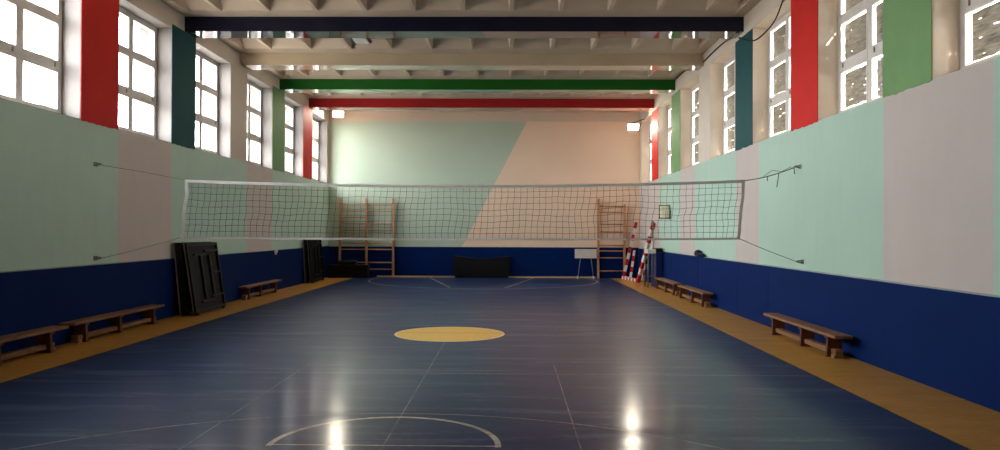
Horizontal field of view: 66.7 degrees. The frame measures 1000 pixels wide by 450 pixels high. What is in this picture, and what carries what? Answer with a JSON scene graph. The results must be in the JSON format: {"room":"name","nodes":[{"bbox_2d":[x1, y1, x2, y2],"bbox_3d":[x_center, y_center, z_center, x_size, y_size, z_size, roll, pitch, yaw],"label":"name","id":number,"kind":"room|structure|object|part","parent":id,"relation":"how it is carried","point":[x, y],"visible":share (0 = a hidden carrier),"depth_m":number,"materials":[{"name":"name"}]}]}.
{"room":"school gymnasium","nodes":[
{"label":"school gymnasium","id":0,"kind":"room"},
{"bbox_2d":[0,0,328,271],"bbox_3d":[-6.605,-1.464,12.026,0.620,6.360,30.440,0,0,1],"label":"wall","id":1,"kind":"structure","parent":0,"point":[58,208],"depth_m":12.99,"materials":[{"name":"paint"}]},
{"bbox_2d":[0,0,80,118],"bbox_3d":[-6.622,-2.696,10.441,0.613,2.200,1.970,0,0,1],"label":"window reveal","id":2,"kind":"structure","parent":1,"relation":"in","point":[71,9],"depth_m":11.42,"materials":[{"name":"paint"}]},
{"bbox_2d":[0,0,61,113],"bbox_3d":[-6.636,-2.696,10.441,0.102,2.200,1.970,0,0,1],"label":"window","id":3,"kind":"structure","parent":2,"relation":"attached to","point":[16,50],"depth_m":10.64,"materials":[{"name":"white paint"}]},
{"bbox_2d":[81,0,118,129],"bbox_3d":[-6.287,-2.853,11.962,0.010,2.581,1.080,0,0,1],"label":"pillar","id":4,"kind":"structure","parent":1,"relation":"attached to","point":[100,18],"depth_m":11.92,"materials":[{"name":"red paint"}]},
{"bbox_2d":[119,0,171,142],"bbox_3d":[-6.579,-2.672,13.490,0.613,2.200,1.970,0,0,1],"label":"window reveal","id":5,"kind":"structure","parent":1,"relation":"in","point":[164,32],"depth_m":14.47,"materials":[{"name":"paint"}]},
{"bbox_2d":[118,6,156,138],"bbox_3d":[-6.594,-2.673,13.491,0.102,2.200,1.970,0,0,1],"label":"window","id":6,"kind":"structure","parent":5,"relation":"attached to","point":[127,91],"depth_m":13.58,"materials":[{"name":"white paint"}]},
{"bbox_2d":[0,246,328,353],"bbox_3d":[-6.281,1.164,12.001,0.050,1.107,29.840,0,0,1],"label":"dado","id":7,"kind":"object","parent":1,"relation":"attached to","point":[30,299],"visible":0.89,"depth_m":12.13,"materials":[{"name":"blue paint"}]},
{"bbox_2d":[171,24,195,148],"bbox_3d":[-6.245,-2.684,15.011,0.010,2.291,1.080,0,0,1],"label":"pillar","id":8,"kind":"structure","parent":1,"relation":"attached to","point":[183,107],"depth_m":14.97,"materials":[{"name":"teal paint"}]},
{"bbox_2d":[196,42,230,157],"bbox_3d":[-6.536,-2.649,16.540,0.613,2.200,1.970,0,0,1],"label":"window reveal","id":9,"kind":"structure","parent":1,"relation":"in","point":[224,67],"depth_m":17.52,"materials":[{"name":"paint"}]},
{"bbox_2d":[195,51,217,154],"bbox_3d":[-6.551,-2.649,16.540,0.102,2.200,1.970,0,0,1],"label":"window","id":10,"kind":"structure","parent":9,"relation":"attached to","point":[200,119],"depth_m":16.69,"materials":[{"name":"white paint"}]},
{"bbox_2d":[247,73,271,168],"bbox_3d":[-6.493,-2.625,19.590,0.613,2.200,1.970,0,0,1],"label":"window reveal","id":11,"kind":"structure","parent":1,"relation":"in","point":[266,133],"depth_m":20.57,"materials":[{"name":"paint"}]},
{"bbox_2d":[247,80,261,165],"bbox_3d":[-6.508,-2.625,19.590,0.102,2.200,1.970,0,0,1],"label":"window","id":12,"kind":"structure","parent":11,"relation":"attached to","point":[252,137],"depth_m":20.04,"materials":[{"name":"white paint"}]},
{"bbox_2d":[272,86,284,171],"bbox_3d":[-6.159,-2.636,21.110,0.010,2.291,1.080,0,0,1],"label":"pillar","id":13,"kind":"structure","parent":1,"relation":"attached to","point":[278,96],"depth_m":21.09,"materials":[{"name":"green paint"}]},
{"bbox_2d":[285,96,302,176],"bbox_3d":[-6.450,-2.601,22.639,0.613,2.200,1.970,0,0,1],"label":"window reveal","id":14,"kind":"structure","parent":1,"relation":"in","point":[298,109],"depth_m":23.62,"materials":[{"name":"paint"}]},
{"bbox_2d":[284,102,293,173],"bbox_3d":[-6.465,-2.601,22.639,0.102,2.200,1.970,0,0,1],"label":"window","id":15,"kind":"structure","parent":14,"relation":"attached to","point":[290,150],"depth_m":23.50,"materials":[{"name":"white paint"}]},
{"bbox_2d":[303,104,312,178],"bbox_3d":[-6.116,-2.612,24.160,0.010,2.291,1.080,0,0,1],"label":"pillar","id":16,"kind":"structure","parent":1,"relation":"attached to","point":[307,112],"depth_m":24.11,"materials":[{"name":"red paint"}]},
{"bbox_2d":[312,113,326,182],"bbox_3d":[-6.407,-2.577,25.699,0.613,2.200,1.990,0,0,1],"label":"window reveal","id":17,"kind":"structure","parent":1,"relation":"in","point":[322,177],"depth_m":26.69,"materials":[{"name":"paint"}]},
{"bbox_2d":[312,118,318,180],"bbox_3d":[-6.422,-2.577,25.699,0.102,2.200,1.990,0,0,1],"label":"window","id":18,"kind":"structure","parent":17,"relation":"attached to","point":[315,160],"depth_m":26.59,"materials":[{"name":"white paint"}]},
{"bbox_2d":[161,0,760,111],"bbox_3d":[-0.774,-4.373,11.942,12.260,0.495,30.490,0,0,1],"label":"ceiling","id":19,"kind":"structure","parent":0,"point":[187,8],"depth_m":17.45,"materials":[{"name":"paint"}]},
{"bbox_2d":[351,38,374,43],"bbox_3d":[-2.644,-4.069,16.621,1.191,0.085,0.600,0,0,1],"label":"ceiling lamp","id":20,"kind":"object","parent":19,"relation":"attached to","point":[356,40],"visible":0.59,"depth_m":16.65,"materials":[{"name":"white plastic"}]},
{"bbox_2d":[185,17,743,37],"bbox_3d":[-0.729,-4.092,15.214,11.020,0.565,0.520,0,0,1],"label":"ceiling beam","id":21,"kind":"structure","parent":19,"relation":"attached to","point":[197,27],"depth_m":14.98,"materials":[{"name":"blue paint"}]},
{"bbox_2d":[240,53,703,69],"bbox_3d":[-0.686,-4.018,18.299,11.020,0.465,0.520,0,0,1],"label":"ceiling beam","id":22,"kind":"structure","parent":19,"relation":"attached to","point":[253,61],"depth_m":18.06,"materials":[{"name":"beige paint"}]},
{"bbox_2d":[280,79,674,92],"bbox_3d":[-0.642,-4.044,21.384,11.020,0.565,0.520,0,0,1],"label":"ceiling beam","id":23,"kind":"structure","parent":19,"relation":"attached to","point":[286,85],"depth_m":21.14,"materials":[{"name":"green paint"}]},
{"bbox_2d":[309,98,653,110],"bbox_3d":[-0.599,-4.019,24.468,11.020,0.565,0.520,0,0,1],"label":"ceiling beam","id":24,"kind":"structure","parent":19,"relation":"attached to","point":[314,103],"depth_m":24.23,"materials":[{"name":"red paint"}]},
{"bbox_2d":[328,111,639,247],"bbox_3d":[-0.574,-1.322,27.012,11.020,6.360,0.300,0,0,1],"label":"wall","id":25,"kind":"structure","parent":0,"point":[377,148],"depth_m":26.86,"materials":[{"name":"paint"}]},
{"bbox_2d":[331,110,343,117],"bbox_3d":[-5.619,-3.861,26.588,0.431,0.258,0.733,0,0,1],"label":"floodlight","id":26,"kind":"object","parent":25,"relation":"attached to","point":[335,113],"visible":0.99,"depth_m":26.30,"materials":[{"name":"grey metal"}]},
{"bbox_3d":[-5.612,-3.846,26.305,0.330,0.181,0.074,0,0,-13],"label":"lamp glass","id":27,"kind":"part","parent":26,"relation":"part of","materials":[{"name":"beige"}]},
{"bbox_2d":[329,246,637,277],"bbox_3d":[-0.590,1.313,26.817,10.915,1.087,0.050,0,0,1],"label":"dado","id":28,"kind":"object","parent":25,"relation":"attached to","point":[408,260],"visible":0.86,"depth_m":26.80,"materials":[{"name":"blue paint"}]},
{"bbox_2d":[377,276,595,277],"bbox_3d":[-0.490,1.829,26.776,7.720,0.055,0.029,0,0,1],"label":"baseboard","id":29,"kind":"structure","parent":25,"relation":"attached to","point":[377,276],"depth_m":26.75,"materials":[{"name":"brown wood"}]},
{"bbox_2d":[0,277,999,449],"bbox_3d":[-0.800,1.840,11.918,12.260,0.200,30.440,0,0,1],"label":"floor","id":30,"kind":"structure","parent":0,"point":[371,363],"depth_m":8.35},
{"bbox_2d":[0,325,68,365],"bbox_3d":[-6.115,1.537,9.020,0.250,0.315,2.990,0,0,1],"label":"bench","id":31,"kind":"object","parent":30,"relation":"on","point":[44,343],"visible":1,"depth_m":9.92,"materials":[{"name":"brown wood"}]},
{"bbox_3d":[-6.113,1.558,9.125,0.226,0.275,0.100,0,0,1],"label":"leg","id":32,"kind":"part","parent":31,"relation":"part of","materials":[{"name":"brown wood"}]},
{"bbox_3d":[-6.099,1.566,10.155,0.226,0.275,0.100,0,0,1],"label":"leg","id":33,"kind":"part","parent":31,"relation":"part of","materials":[{"name":"brown wood"}]},
{"bbox_2d":[59,304,163,342],"bbox_3d":[-6.140,1.562,12.196,0.230,0.315,2.800,0,0,1],"label":"bench","id":34,"kind":"object","parent":30,"relation":"on","point":[81,333],"visible":1,"depth_m":11.97,"materials":[{"name":"brown wood"}]},
{"bbox_3d":[-6.155,1.574,11.146,0.206,0.275,0.100,0,0,1],"label":"leg","id":35,"kind":"part","parent":34,"relation":"part of","materials":[{"name":"brown wood"}]},
{"bbox_3d":[-6.141,1.581,12.126,0.206,0.275,0.100,0,0,1],"label":"leg","id":36,"kind":"part","parent":34,"relation":"part of","materials":[{"name":"brown wood"}]},
{"bbox_3d":[-6.125,1.590,13.255,0.206,0.275,0.100,0,0,1],"label":"leg","id":37,"kind":"part","parent":34,"relation":"part of","materials":[{"name":"brown wood"}]},
{"bbox_2d":[173,242,201,315],"bbox_3d":[-6.081,1.040,15.212,0.273,1.394,1.533,0,0,1],"label":"table","id":38,"kind":"object","parent":30,"relation":"on","point":[184,299],"visible":0.19,"depth_m":14.46,"materials":[{"name":"black wood"}]},
{"bbox_2d":[183,242,225,314],"bbox_3d":[-5.913,1.045,15.259,0.279,1.384,1.533,0,0,1],"label":"table","id":39,"kind":"object","parent":30,"relation":"on","point":[202,261],"visible":1,"depth_m":15.12,"materials":[{"name":"black wood"}]},
{"bbox_3d":[-5.901,1.036,15.107,0.042,0.870,0.070,-9,-1,1],"label":"folded leg","id":40,"kind":"part","parent":39,"relation":"part of","materials":[{"name":"grey metal"}]},
{"bbox_3d":[-5.895,1.039,15.534,0.042,0.870,0.070,-9,-1,1],"label":"folded leg","id":41,"kind":"part","parent":39,"relation":"part of","materials":[{"name":"grey metal"}]},
{"bbox_2d":[238,279,281,299],"bbox_3d":[-6.012,1.617,19.144,0.210,0.315,2.700,0,0,1],"label":"bench","id":42,"kind":"object","parent":30,"relation":"on","point":[258,291],"visible":1,"depth_m":18.84,"materials":[{"name":"brown wood"}]},
{"bbox_3d":[-6.028,1.628,18.024,0.186,0.275,0.100,0,0,1],"label":"leg","id":43,"kind":"part","parent":42,"relation":"part of","materials":[{"name":"brown wood"}]},
{"bbox_3d":[-6.016,1.635,18.874,0.186,0.275,0.100,0,0,1],"label":"leg","id":44,"kind":"part","parent":42,"relation":"part of","materials":[{"name":"brown wood"}]},
{"bbox_3d":[-5.999,1.644,20.074,0.186,0.275,0.100,0,0,1],"label":"leg","id":45,"kind":"part","parent":42,"relation":"part of","materials":[{"name":"brown wood"}]},
{"bbox_2d":[303,240,309,282],"bbox_3d":[-6.017,1.109,24.222,0.151,1.398,1.533,0,0,1],"label":"table","id":46,"kind":"object","parent":30,"relation":"on","point":[305,251],"visible":0.2,"depth_m":23.47,"materials":[{"name":"grey metal"}]},
{"bbox_2d":[307,240,323,282],"bbox_3d":[-5.878,1.111,24.240,0.193,1.395,1.533,0,0,1],"label":"table","id":47,"kind":"object","parent":30,"relation":"on","point":[314,247],"visible":0.91,"depth_m":24.08,"materials":[{"name":"grey metal"}]},
{"bbox_3d":[-5.861,1.102,24.087,0.042,0.870,0.070,-5,-1,1],"label":"folded leg","id":48,"kind":"part","parent":47,"relation":"part of","materials":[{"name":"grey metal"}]},
{"bbox_3d":[-5.855,1.105,24.514,0.042,0.870,0.070,-5,-1,1],"label":"folded leg","id":49,"kind":"part","parent":47,"relation":"part of","materials":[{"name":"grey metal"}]},
{"bbox_2d":[327,264,369,277],"bbox_3d":[-5.274,1.609,26.485,1.410,0.450,0.470,0,0,1],"label":"crate","id":50,"kind":"object","parent":30,"relation":"on","point":[334,270],"visible":0.98,"depth_m":26.27,"materials":[{"name":"plastic"}]},
{"bbox_2d":[338,259,357,264],"bbox_3d":[-5.303,1.282,26.478,0.620,0.200,0.340,0,0,1],"label":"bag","id":51,"kind":"object","parent":50,"relation":"on","point":[345,261],"visible":1,"depth_m":26.32,"materials":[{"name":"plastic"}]},
{"bbox_3d":[-5.273,1.409,26.486,1.410,0.050,0.470,0,0,1],"label":"lid","id":52,"kind":"part","parent":50,"relation":"part of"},
{"bbox_2d":[338,198,394,276],"bbox_3d":[-4.710,0.439,26.796,1.960,2.800,0.120,0,0,1],"label":"wall bars","id":53,"kind":"object","parent":30,"relation":"on","point":[366,211],"visible":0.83,"depth_m":26.78,"materials":[{"name":"brown wood"}]},
{"bbox_2d":[453,256,509,277],"bbox_3d":[-0.640,1.473,26.662,1.980,0.765,0.157,0,0,1],"label":"mat","id":54,"kind":"object","parent":30,"relation":"on","point":[463,267],"visible":1,"depth_m":26.60,"materials":[{"name":"black plastic"}]},
{"bbox_2d":[575,249,596,278],"bbox_3d":[2.988,1.354,26.471,0.760,1.030,0.300,0,0,1],"label":"stand","id":55,"kind":"object","parent":30,"relation":"on","point":[579,253],"visible":1,"depth_m":26.45,"materials":[{"name":"white paint"}]},
{"bbox_2d":[597,199,625,277],"bbox_3d":[3.915,0.474,26.675,0.990,2.800,0.120,0,0,1],"label":"wall bars","id":56,"kind":"object","parent":30,"relation":"on","point":[598,200],"visible":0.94,"depth_m":26.66,"materials":[{"name":"brown wood"}]},
{"bbox_2d":[622,222,655,281],"bbox_3d":[4.531,0.868,24.961,0.540,1.971,2.698,0,0,-2],"label":"goal","id":57,"kind":"object","parent":30,"relation":"on","point":[648,242],"visible":0.88,"depth_m":24.88,"materials":[{"name":"red paint"}]},
{"bbox_2d":[650,221,653,284],"bbox_3d":[4.728,0.863,23.480,0.200,1.980,0.200,0,0,1],"label":"pole","id":58,"kind":"object","parent":30,"relation":"on","point":[652,221],"visible":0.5,"depth_m":23.47,"materials":[{"name":"metal"}]},
{"bbox_2d":[644,249,662,287],"bbox_3d":[4.575,1.286,22.648,0.440,1.120,0.580,0,0,1],"label":"equipment cart","id":59,"kind":"object","parent":30,"relation":"on","point":[657,256],"visible":0.89,"depth_m":22.37,"materials":[{"name":"metal"}]},
{"bbox_3d":[4.373,1.322,22.911,0.028,1.050,0.028,0,0,23],"label":"leg","id":60,"kind":"part","parent":59,"relation":"part of","materials":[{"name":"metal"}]},
{"bbox_3d":[4.366,1.318,22.391,0.028,1.050,0.028,0,0,23],"label":"leg","id":61,"kind":"part","parent":59,"relation":"part of","materials":[{"name":"metal"}]},
{"bbox_2d":[644,249,655,253],"bbox_3d":[4.477,0.785,22.654,0.240,0.120,0.580,0,0,1],"label":"tray","id":62,"kind":"object","parent":59,"relation":"on","point":[649,251],"depth_m":22.36,"materials":[{"name":"white paint"}]},
{"bbox_3d":[4.583,1.323,22.908,0.028,1.050,0.028,0,0,-22],"label":"leg","id":63,"kind":"part","parent":59,"relation":"part of","materials":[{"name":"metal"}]},
{"bbox_3d":[4.576,1.319,22.388,0.028,1.050,0.028,0,0,-22],"label":"leg","id":64,"kind":"part","parent":59,"relation":"part of","materials":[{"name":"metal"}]},
{"bbox_2d":[653,248,662,251],"bbox_3d":[4.707,0.745,22.637,0.200,0.118,0.508,0,0,1],"label":"equipment case","id":65,"kind":"object","parent":59,"relation":"on","point":[656,249],"visible":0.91,"depth_m":22.41,"materials":[{"name":"black plastic"}]},
{"bbox_2d":[654,277,681,295],"bbox_3d":[4.608,1.675,20.890,0.240,0.315,2.670,0,0,1],"label":"bench","id":66,"kind":"object","parent":30,"relation":"on","point":[670,285],"visible":0.91,"depth_m":20.70,"materials":[{"name":"brown wood"}]},
{"bbox_3d":[4.623,1.703,21.924,0.216,0.275,0.100,0,0,1],"label":"leg","id":67,"kind":"part","parent":66,"relation":"part of","materials":[{"name":"brown wood"}]},
{"bbox_3d":[4.606,1.694,20.725,0.216,0.275,0.100,0,0,1],"label":"leg","id":68,"kind":"part","parent":66,"relation":"part of","materials":[{"name":"brown wood"}]},
{"bbox_3d":[4.592,1.686,19.725,0.216,0.275,0.100,0,0,1],"label":"leg","id":69,"kind":"part","parent":66,"relation":"part of","materials":[{"name":"brown wood"}]},
{"bbox_2d":[678,285,713,307],"bbox_3d":[4.555,1.651,17.790,0.240,0.315,2.510,0,0,1],"label":"bench","id":70,"kind":"object","parent":30,"relation":"on","point":[705,302],"visible":1,"depth_m":17.57,"materials":[{"name":"brown wood"}]},
{"bbox_3d":[4.570,1.679,18.875,0.216,0.275,0.100,0,0,1],"label":"leg","id":71,"kind":"part","parent":70,"relation":"part of","materials":[{"name":"brown wood"}]},
{"bbox_3d":[4.553,1.669,17.675,0.216,0.275,0.100,0,0,1],"label":"leg","id":72,"kind":"part","parent":70,"relation":"part of","materials":[{"name":"brown wood"}]},
{"bbox_3d":[4.539,1.662,16.705,0.216,0.275,0.100,0,0,1],"label":"leg","id":73,"kind":"part","parent":70,"relation":"part of","materials":[{"name":"brown wood"}]},
{"bbox_2d":[763,313,852,358],"bbox_3d":[4.451,1.598,11.161,0.240,0.315,2.770,0,0,1],"label":"bench","id":74,"kind":"object","parent":30,"relation":"on","point":[832,348],"visible":1,"depth_m":10.87,"materials":[{"name":"brown wood"}]},
{"bbox_3d":[4.466,1.626,12.186,0.216,0.275,0.100,0,0,1],"label":"leg","id":75,"kind":"part","parent":74,"relation":"part of","materials":[{"name":"brown wood"}]},
{"bbox_3d":[4.449,1.617,10.996,0.216,0.275,0.100,0,0,1],"label":"leg","id":76,"kind":"part","parent":74,"relation":"part of","materials":[{"name":"brown wood"}]},
{"bbox_3d":[4.436,1.610,10.086,0.216,0.275,0.100,0,0,1],"label":"leg","id":77,"kind":"part","parent":74,"relation":"part of","materials":[{"name":"brown wood"}]},
{"bbox_2d":[640,0,999,294],"bbox_3d":[5.034,-1.416,11.862,0.620,6.360,30.440,0,0,1],"label":"wall","id":78,"kind":"structure","parent":0,"point":[903,187],"depth_m":9.77,"materials":[{"name":"paint"}]},
{"bbox_2d":[627,117,645,130],"bbox_3d":[4.614,-3.409,25.442,0.729,0.503,0.315,0,0,-13],"label":"floodlight","id":79,"kind":"object","parent":78,"relation":"attached to","point":[634,126],"visible":1,"depth_m":25.36,"materials":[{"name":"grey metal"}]},
{"bbox_3d":[4.450,-3.271,25.359,0.330,0.183,0.067,0,0,13],"label":"lamp glass","id":80,"kind":"part","parent":79,"relation":"part of","materials":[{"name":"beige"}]},
{"bbox_2d":[641,113,651,182],"bbox_3d":[5.230,-2.529,25.535,0.613,2.200,1.990,0,0,1],"label":"window reveal","id":81,"kind":"structure","parent":78,"relation":"in","point":[645,125],"depth_m":26.52,"materials":[{"name":"paint"}]},
{"bbox_2d":[649,120,651,180],"bbox_3d":[5.245,-2.529,25.534,0.102,2.200,1.990,0,0,1],"label":"window","id":82,"kind":"structure","parent":81,"relation":"attached to","point":[651,120],"depth_m":26.41,"materials":[{"name":"white paint"}]},
{"bbox_3d":[5.231,-2.544,25.535,0.044,2.030,1.840,0,0,1],"label":"sash","id":83,"kind":"part","parent":82,"relation":"part of","materials":[{"name":"white paint"}]},
{"bbox_2d":[651,108,657,180],"bbox_3d":[4.896,-2.526,24.004,0.010,2.212,1.080,0,0,1],"label":"pillar","id":84,"kind":"structure","parent":78,"relation":"attached to","point":[654,169],"depth_m":24.02,"materials":[{"name":"red paint"}]},
{"bbox_2d":[658,96,671,177],"bbox_3d":[5.187,-2.553,22.475,0.613,2.200,1.970,0,0,1],"label":"window reveal","id":85,"kind":"structure","parent":78,"relation":"in","point":[662,109],"depth_m":23.45,"materials":[{"name":"paint"}]},
{"bbox_2d":[668,104,671,173],"bbox_3d":[5.202,-2.553,22.475,0.102,2.200,1.970,0,0,1],"label":"window","id":86,"kind":"structure","parent":85,"relation":"attached to","point":[670,106],"depth_m":23.27,"materials":[{"name":"white paint"}]},
{"bbox_2d":[659,205,670,218],"bbox_3d":[4.702,-0.377,21.640,0.310,0.390,0.200,0,0,1],"label":"wall box","id":87,"kind":"object","parent":78,"relation":"attached to","point":[663,211],"visible":1,"depth_m":21.54,"materials":[{"name":"beige plastic"}]},
{"bbox_2d":[671,89,679,172],"bbox_3d":[4.853,-2.550,20.954,0.010,2.212,1.080,0,0,1],"label":"pillar","id":88,"kind":"structure","parent":78,"relation":"attached to","point":[675,153],"depth_m":20.96,"materials":[{"name":"green paint"}]},
{"bbox_2d":[680,73,698,169],"bbox_3d":[5.144,-2.577,19.425,0.613,2.200,1.970,0,0,1],"label":"window reveal","id":89,"kind":"structure","parent":78,"relation":"in","point":[685,114],"depth_m":20.41,"materials":[{"name":"paint"}]},
{"bbox_2d":[691,83,698,165],"bbox_3d":[5.159,-2.577,19.425,0.102,2.200,1.970,0,0,1],"label":"window","id":90,"kind":"structure","parent":89,"relation":"attached to","point":[694,94],"depth_m":20.15,"materials":[{"name":"white paint"}]},
{"bbox_2d":[703,38,732,61],"bbox_3d":[4.781,-3.846,16.669,0.026,0.115,2.532,0,0,1],"label":"cable","id":91,"kind":"object","parent":78,"relation":"attached to","point":[729,38],"visible":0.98,"depth_m":16.59,"materials":[{"name":"black rubber"}]},
{"bbox_2d":[710,42,735,158],"bbox_3d":[5.102,-2.601,16.376,0.613,2.200,1.970,0,0,1],"label":"window reveal","id":92,"kind":"structure","parent":78,"relation":"in","point":[716,67],"depth_m":17.36,"materials":[{"name":"paint"}]},
{"bbox_2d":[723,55,734,154],"bbox_3d":[5.116,-2.601,16.376,0.102,2.200,1.970,0,0,1],"label":"window","id":93,"kind":"structure","parent":92,"relation":"attached to","point":[728,71],"depth_m":16.99,"materials":[{"name":"white paint"}]},
{"bbox_2d":[735,28,752,150],"bbox_3d":[4.768,-2.600,14.855,0.010,2.208,1.080,0,0,1],"label":"pillar","id":94,"kind":"structure","parent":78,"relation":"attached to","point":[743,49],"depth_m":14.80,"materials":[{"name":"teal paint"}]},
{"bbox_2d":[738,0,783,40],"bbox_3d":[4.739,-3.722,13.713,0.026,0.620,2.910,0,0,1],"label":"cable","id":95,"kind":"object","parent":78,"relation":"attached to","point":[782,0],"visible":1,"depth_m":13.37,"materials":[{"name":"black rubber"}]},
{"bbox_2d":[753,0,790,143],"bbox_3d":[5.059,-2.625,13.326,0.613,2.200,1.970,0,0,1],"label":"window reveal","id":96,"kind":"structure","parent":78,"relation":"in","point":[760,46],"depth_m":14.30,"materials":[{"name":"paint"}]},
{"bbox_2d":[768,11,790,137],"bbox_3d":[5.073,-2.625,13.326,0.102,2.200,1.970,0,0,1],"label":"window","id":97,"kind":"structure","parent":96,"relation":"attached to","point":[779,41],"depth_m":13.78,"materials":[{"name":"white paint"}]},
{"bbox_2d":[791,0,817,130],"bbox_3d":[4.726,-2.807,11.807,0.010,2.582,1.080,0,0,1],"label":"pillar","id":98,"kind":"structure","parent":78,"relation":"attached to","point":[804,13],"depth_m":11.77,"materials":[{"name":"red paint"}]},
{"bbox_2d":[638,248,999,411],"bbox_3d":[4.685,1.228,11.846,0.055,1.069,29.840,0,0,1],"label":"dado","id":99,"kind":"object","parent":78,"relation":"attached to","point":[946,340],"visible":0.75,"depth_m":9.22,"materials":[{"name":"blue paint"}]},
{"bbox_2d":[694,250,703,256],"bbox_3d":[4.729,0.664,18.036,0.124,0.154,0.899,0,0,1],"label":"cloth bundle","id":100,"kind":"object","parent":99,"relation":"on","point":[697,252],"visible":1,"depth_m":17.94,"materials":[{"name":"blue fabric"}]},
{"bbox_2d":[818,0,880,120],"bbox_3d":[5.016,-2.649,10.277,0.613,2.200,1.970,0,0,1],"label":"window reveal","id":101,"kind":"structure","parent":78,"relation":"in","point":[827,9],"depth_m":11.26,"materials":[{"name":"paint"}]},
{"bbox_2d":[838,0,882,112],"bbox_3d":[5.030,-2.649,10.276,0.102,2.200,1.970,0,0,1],"label":"window","id":102,"kind":"structure","parent":101,"relation":"attached to","point":[860,41],"depth_m":10.62,"materials":[{"name":"white paint"}]},
{"bbox_2d":[883,0,931,97],"bbox_3d":[4.683,-2.832,8.758,0.010,2.580,1.080,0,0,1],"label":"pillar","id":103,"kind":"structure","parent":78,"relation":"attached to","point":[907,24],"depth_m":8.75,"materials":[{"name":"green paint"}]},
{"bbox_2d":[933,0,997,79],"bbox_3d":[4.973,-2.673,7.227,0.613,2.200,1.970,0,0,1],"label":"window reveal","id":104,"kind":"structure","parent":78,"relation":"in","point":[946,13],"depth_m":8.20,"materials":[{"name":"paint"}]},
{"bbox_2d":[960,0,999,69],"bbox_3d":[4.987,-2.673,7.227,0.102,2.200,1.970,0,0,1],"label":"window","id":105,"kind":"structure","parent":104,"relation":"attached to","point":[986,21],"depth_m":7.92,"materials":[{"name":"white paint"}]},
{"bbox_3d":[4.668,-0.917,11.943,0.109,0.070,0.100,0,0,1],"label":"wall anchor","id":106,"kind":"object","parent":78,"relation":"attached to","visible":0},
{"bbox_2d":[101,165,794,260],"bbox_3d":[-0.790,-0.198,11.934,10.829,1.493,0.228,0,0,0],"label":"net","id":107,"kind":"object","parent":106,"relation":"hanging from","point":[187,182],"visible":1,"depth_m":11.96,"materials":[{"name":"grey fabric"}]}
]}

